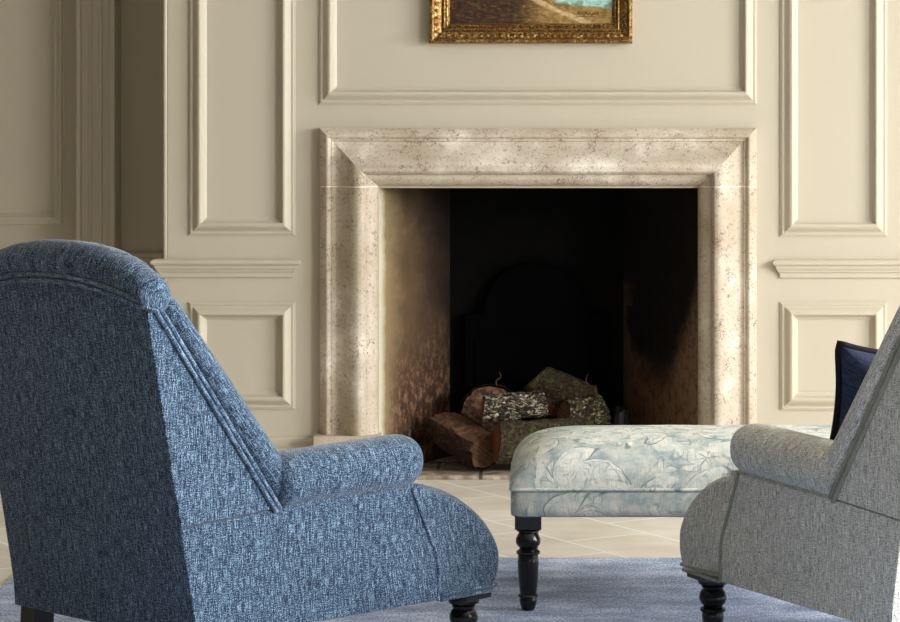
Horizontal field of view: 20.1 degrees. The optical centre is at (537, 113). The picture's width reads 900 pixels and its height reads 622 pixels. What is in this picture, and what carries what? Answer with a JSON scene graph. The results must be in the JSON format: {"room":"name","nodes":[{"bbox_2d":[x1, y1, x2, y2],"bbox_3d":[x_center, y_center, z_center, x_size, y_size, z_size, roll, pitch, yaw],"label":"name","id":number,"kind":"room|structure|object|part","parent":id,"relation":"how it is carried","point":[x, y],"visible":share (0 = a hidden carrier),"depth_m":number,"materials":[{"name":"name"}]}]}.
{"room":"living room","nodes":[
{"label":"living room","id":0,"kind":"room"},
{"bbox_2d":[0,0,162,273],"bbox_3d":[-2.877,-0.424,9.733,3.047,3.500,0.100,0,0,0],"label":"wall","id":1,"kind":"structure","parent":0,"point":[25,25],"depth_m":9.68,"materials":[{"name":"beige paint"}]},
{"bbox_2d":[0,0,64,226],"bbox_3d":[-2.308,-0.532,9.674,1.010,1.925,0.018,0,0,0],"label":"trim","id":2,"kind":"structure","parent":1,"relation":"attached to","point":[56,218],"depth_m":9.67,"materials":[{"name":"beige paint"}]},
{"bbox_2d":[76,0,120,249],"bbox_3d":[-1.664,-0.134,9.616,0.150,2.920,0.133,0,0,0],"label":"trim","id":3,"kind":"structure","parent":1,"relation":"attached to","point":[98,22],"depth_m":9.57,"materials":[{"name":"beige paint"}]},
{"bbox_2d":[128,252,162,269],"bbox_3d":[-1.477,0.561,9.673,0.248,0.069,0.019,0,0,0],"label":"trim","id":4,"kind":"structure","parent":1,"relation":"attached to","point":[147,257],"depth_m":9.67,"materials":[{"name":"beige paint"}]},
{"bbox_2d":[0,480,683,586],"bbox_3d":[0.500,1.376,4.191,9.800,0.100,11.183,0,0,0],"label":"floor","id":5,"kind":"structure","parent":0,"point":[561,537],"depth_m":8.05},
{"bbox_2d":[0,558,852,621],"bbox_3d":[0.425,1.322,5.725,3.850,0.008,3.650,0,0,0],"label":"rug","id":6,"kind":"object","parent":5,"relation":"on","point":[568,589],"visible":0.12,"depth_m":6.84,"materials":[{"name":"blue carpet"}]},
{"bbox_2d":[0,239,498,621],"bbox_3d":[-0.720,0.797,5.945,0.776,1.041,1.068,0,0,42],"label":"armchair","id":7,"kind":"object","parent":6,"relation":"on","point":[138,483],"visible":1,"depth_m":5.60,"materials":[{"name":"blue fabric"}]},
{"bbox_3d":[-1.161,1.226,5.878,0.056,0.184,0.066,0,0,42],"label":"leg","id":8,"kind":"part","parent":7,"relation":"part of","materials":[{"name":"black wood"}]},
{"bbox_3d":[-0.532,1.000,5.705,0.737,0.273,0.090,0,0,-44],"label":"panel","id":9,"kind":"part","parent":7,"relation":"part of","materials":[{"name":"blue fabric"}]},
{"bbox_3d":[-0.447,0.810,5.783,0.439,0.131,0.132,0,0,-44],"label":"arm","id":10,"kind":"part","parent":7,"relation":"part of","materials":[{"name":"blue fabric"}]},
{"bbox_3d":[-0.662,0.996,6.009,0.776,0.281,0.895,0,0,42],"label":"seat","id":11,"kind":"part","parent":7,"relation":"part of","materials":[{"name":"blue fabric"}]},
{"bbox_3d":[-0.177,1.226,6.069,0.100,0.183,0.086,0,0,42],"label":"leg","id":12,"kind":"part","parent":7,"relation":"part of","materials":[{"name":"black wood"}]},
{"bbox_2d":[509,425,831,610],"bbox_3d":[0.489,1.092,6.980,1.131,0.451,0.548,0,0,0],"label":"ottoman","id":13,"kind":"object","parent":6,"relation":"on","point":[582,470],"visible":0.62,"depth_m":6.73,"materials":[{"name":"blue fabric"}]},
{"bbox_3d":[-0.026,1.190,6.750,0.070,0.256,0.070,0,0,0],"label":"leg","id":14,"kind":"part","parent":13,"relation":"part of","materials":[{"name":"black wood"}]},
{"bbox_2d":[510,425,831,490],"bbox_3d":[0.489,0.931,6.980,1.125,0.129,0.542,0,0,0],"label":"cushion","id":15,"kind":"object","parent":13,"relation":"on","point":[582,457],"depth_m":6.75,"materials":[{"name":"blue fabric"}]},
{"bbox_2d":[680,306,899,621],"bbox_3d":[0.912,0.797,6.030,0.776,1.041,1.068,0,0,-24],"label":"armchair","id":16,"kind":"object","parent":6,"relation":"on","point":[805,520],"visible":1,"depth_m":5.81,"materials":[{"name":"grey fabric"}]},
{"bbox_3d":[0.435,1.226,6.316,0.100,0.183,0.086,0,0,-24],"label":"leg","id":17,"kind":"part","parent":16,"relation":"part of","materials":[{"name":"black wood"}]},
{"bbox_3d":[0.877,0.996,6.109,0.776,0.281,0.895,0,0,-24],"label":"seat","id":18,"kind":"part","parent":16,"relation":"part of","materials":[{"name":"grey fabric"}]},
{"bbox_3d":[0.603,0.810,5.961,0.132,0.131,0.439,0,0,-28],"label":"arm","id":19,"kind":"part","parent":16,"relation":"part of","materials":[{"name":"grey fabric"}]},
{"bbox_3d":[0.659,1.000,5.861,0.090,0.273,0.737,0,0,-28],"label":"panel","id":20,"kind":"part","parent":16,"relation":"part of","materials":[{"name":"grey fabric"}]},
{"bbox_2d":[830,340,877,439],"bbox_3d":[0.835,0.721,5.978,0.383,0.392,0.163,0,0,-24],"label":"cushion","id":21,"kind":"object","parent":16,"relation":"on","point":[853,362],"visible":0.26,"depth_m":5.89,"materials":[{"name":"blue fabric"}]},
{"bbox_2d":[313,128,756,445],"bbox_3d":[0.001,0.688,9.199,1.614,1.275,0.188,0,0,0],"label":"fireplace surround","id":22,"kind":"object","parent":5,"relation":"on","point":[722,162],"visible":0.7,"depth_m":9.15,"materials":[{"name":"stone"}]},
{"bbox_2d":[379,188,697,479],"bbox_3d":[0.001,0.743,9.498,1.199,1.165,0.590,0,0,0],"label":"firebox","id":23,"kind":"object","parent":5,"relation":"on","point":[633,252],"visible":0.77,"depth_m":9.60,"materials":[{"name":"paint"}]},
{"bbox_2d":[422,412,493,469],"bbox_3d":[-0.292,1.205,9.387,0.183,0.196,0.295,0,0,-45],"label":"log","id":24,"kind":"object","parent":23,"relation":"on","point":[457,434],"visible":0.98,"depth_m":9.31,"materials":[{"name":"brown wood"}]},
{"bbox_2d":[459,384,521,430],"bbox_3d":[-0.173,1.169,9.569,0.253,0.314,0.200,0,0,0],"label":"log","id":25,"kind":"object","parent":23,"relation":"on","point":[471,404],"visible":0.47,"depth_m":9.50,"materials":[{"name":"brown wood"}]},
{"bbox_2d":[464,261,609,420],"bbox_3d":[-0.004,0.936,9.696,0.554,0.748,0.042,0,0,0],"label":"fireback","id":26,"kind":"object","parent":23,"relation":"on","point":[536,316],"visible":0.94,"depth_m":9.69,"materials":[{"name":"metal"}]},
{"bbox_2d":[490,417,589,463],"bbox_3d":[0.009,1.191,9.293,0.359,0.168,0.166,0,0,-15],"label":"log","id":27,"kind":"object","parent":23,"relation":"on","point":[506,435],"visible":0.4,"depth_m":9.22,"materials":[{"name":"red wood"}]},
{"bbox_2d":[481,390,548,421],"bbox_3d":[-0.087,1.073,9.339,0.249,0.107,0.102,0,0,-8],"label":"log","id":28,"kind":"object","parent":27,"relation":"on","point":[533,404],"visible":1,"depth_m":9.30,"materials":[{"name":"grey wood"}]},
{"bbox_2d":[556,393,610,424],"bbox_3d":[0.162,1.105,9.401,0.200,0.138,0.128,0,0,-28],"label":"log","id":29,"kind":"object","parent":27,"relation":"on","point":[593,407],"visible":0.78,"depth_m":9.37,"materials":[{"name":"brown wood"}]},
{"bbox_2d":[522,367,597,403],"bbox_3d":[0.081,1.044,9.499,0.282,0.199,0.132,0,0,12],"label":"log","id":30,"kind":"object","parent":29,"relation":"on","point":[557,385],"visible":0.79,"depth_m":9.45,"materials":[{"name":"brown wood"}]},
{"bbox_2d":[545,396,559,417],"bbox_3d":[0.043,1.090,9.459,0.155,0.106,0.072,0,0,8],"label":"log","id":31,"kind":"object","parent":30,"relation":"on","point":[552,404],"visible":0.41,"depth_m":9.43,"materials":[{"name":"red wood"}]},
{"bbox_2d":[530,417,557,419],"bbox_3d":[0.109,1.232,9.575,0.281,0.185,0.182,0,0,-4],"label":"log","id":32,"kind":"object","parent":23,"relation":"on","point":[543,417],"visible":0.02,"depth_m":9.55,"materials":[{"name":"brown wood"}]},
{"bbox_2d":[612,406,629,424],"bbox_3d":[0.312,1.205,9.561,0.075,0.215,0.092,0,0,0],"label":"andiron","id":33,"kind":"object","parent":23,"relation":"on","point":[620,415],"visible":0.34,"depth_m":9.53,"materials":[{"name":"black metal"}]},
{"bbox_2d":[168,0,899,435],"bbox_3d":[0.000,-0.424,9.443,2.707,3.500,0.480,0,0,0],"label":"wall","id":34,"kind":"structure","parent":0,"point":[381,43],"depth_m":9.20,"materials":[{"name":"beige paint"}]},
{"bbox_2d":[163,0,167,283],"bbox_3d":[-1.351,-0.424,9.207,0.017,3.500,0.017,0,0,0],"label":"trim","id":35,"kind":"structure","parent":34,"relation":"attached to","point":[165,2],"depth_m":9.20,"materials":[{"name":"beige paint"}]},
{"bbox_2d":[150,256,300,277],"bbox_3d":[-1.129,0.558,9.334,0.541,0.069,0.338,0,0,0],"label":"trim","id":36,"kind":"structure","parent":34,"relation":"attached to","point":[166,268],"depth_m":9.18,"materials":[{"name":"beige paint"}]},
{"bbox_2d":[189,0,294,235],"bbox_3d":[-1.072,-0.527,9.188,0.386,1.934,0.029,0,0,0],"label":"trim","id":37,"kind":"structure","parent":34,"relation":"attached to","point":[199,224],"depth_m":9.19,"materials":[{"name":"beige paint"}]},
{"bbox_2d":[189,302,294,408],"bbox_3d":[-1.072,0.875,9.188,0.386,0.388,0.029,0,0,0],"label":"trim","id":38,"kind":"structure","parent":34,"relation":"attached to","point":[199,312],"depth_m":9.19,"materials":[{"name":"beige paint"}]},
{"bbox_2d":[268,436,312,450],"bbox_3d":[-1.075,1.247,9.192,0.556,0.158,0.022,0,0,0],"label":"baseboard","id":39,"kind":"structure","parent":34,"relation":"attached to","point":[279,442],"depth_m":9.19,"materials":[{"name":"beige paint"}]},
{"bbox_2d":[430,0,631,43],"bbox_3d":[-0.025,-0.535,9.180,0.732,0.560,0.046,0,0,0],"label":"framed painting","id":40,"kind":"object","parent":34,"relation":"attached to","point":[451,21],"visible":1,"depth_m":9.18,"materials":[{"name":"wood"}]},
{"bbox_2d":[319,0,756,104],"bbox_3d":[0.000,-0.764,9.188,1.587,1.460,0.029,0,0,0],"label":"trim","id":41,"kind":"structure","parent":34,"relation":"attached to","point":[329,93],"depth_m":9.19,"materials":[{"name":"beige paint"}]},
{"bbox_2d":[780,0,886,236],"bbox_3d":[1.071,-0.525,9.188,0.388,1.938,0.029,0,0,0],"label":"trim","id":42,"kind":"structure","parent":34,"relation":"attached to","point":[790,225],"depth_m":9.19,"materials":[{"name":"beige paint"}]},
{"bbox_2d":[780,302,886,409],"bbox_3d":[1.071,0.877,9.188,0.388,0.391,0.029,0,0,0],"label":"trim","id":43,"kind":"structure","parent":34,"relation":"attached to","point":[790,312],"depth_m":9.19,"materials":[{"name":"beige paint"}]},
{"bbox_2d":[772,259,899,277],"bbox_3d":[1.115,0.560,9.334,0.536,0.069,0.338,0,0,0],"label":"trim","id":44,"kind":"structure","parent":34,"relation":"attached to","point":[787,268],"depth_m":9.18,"materials":[{"name":"beige paint"}]}
]}

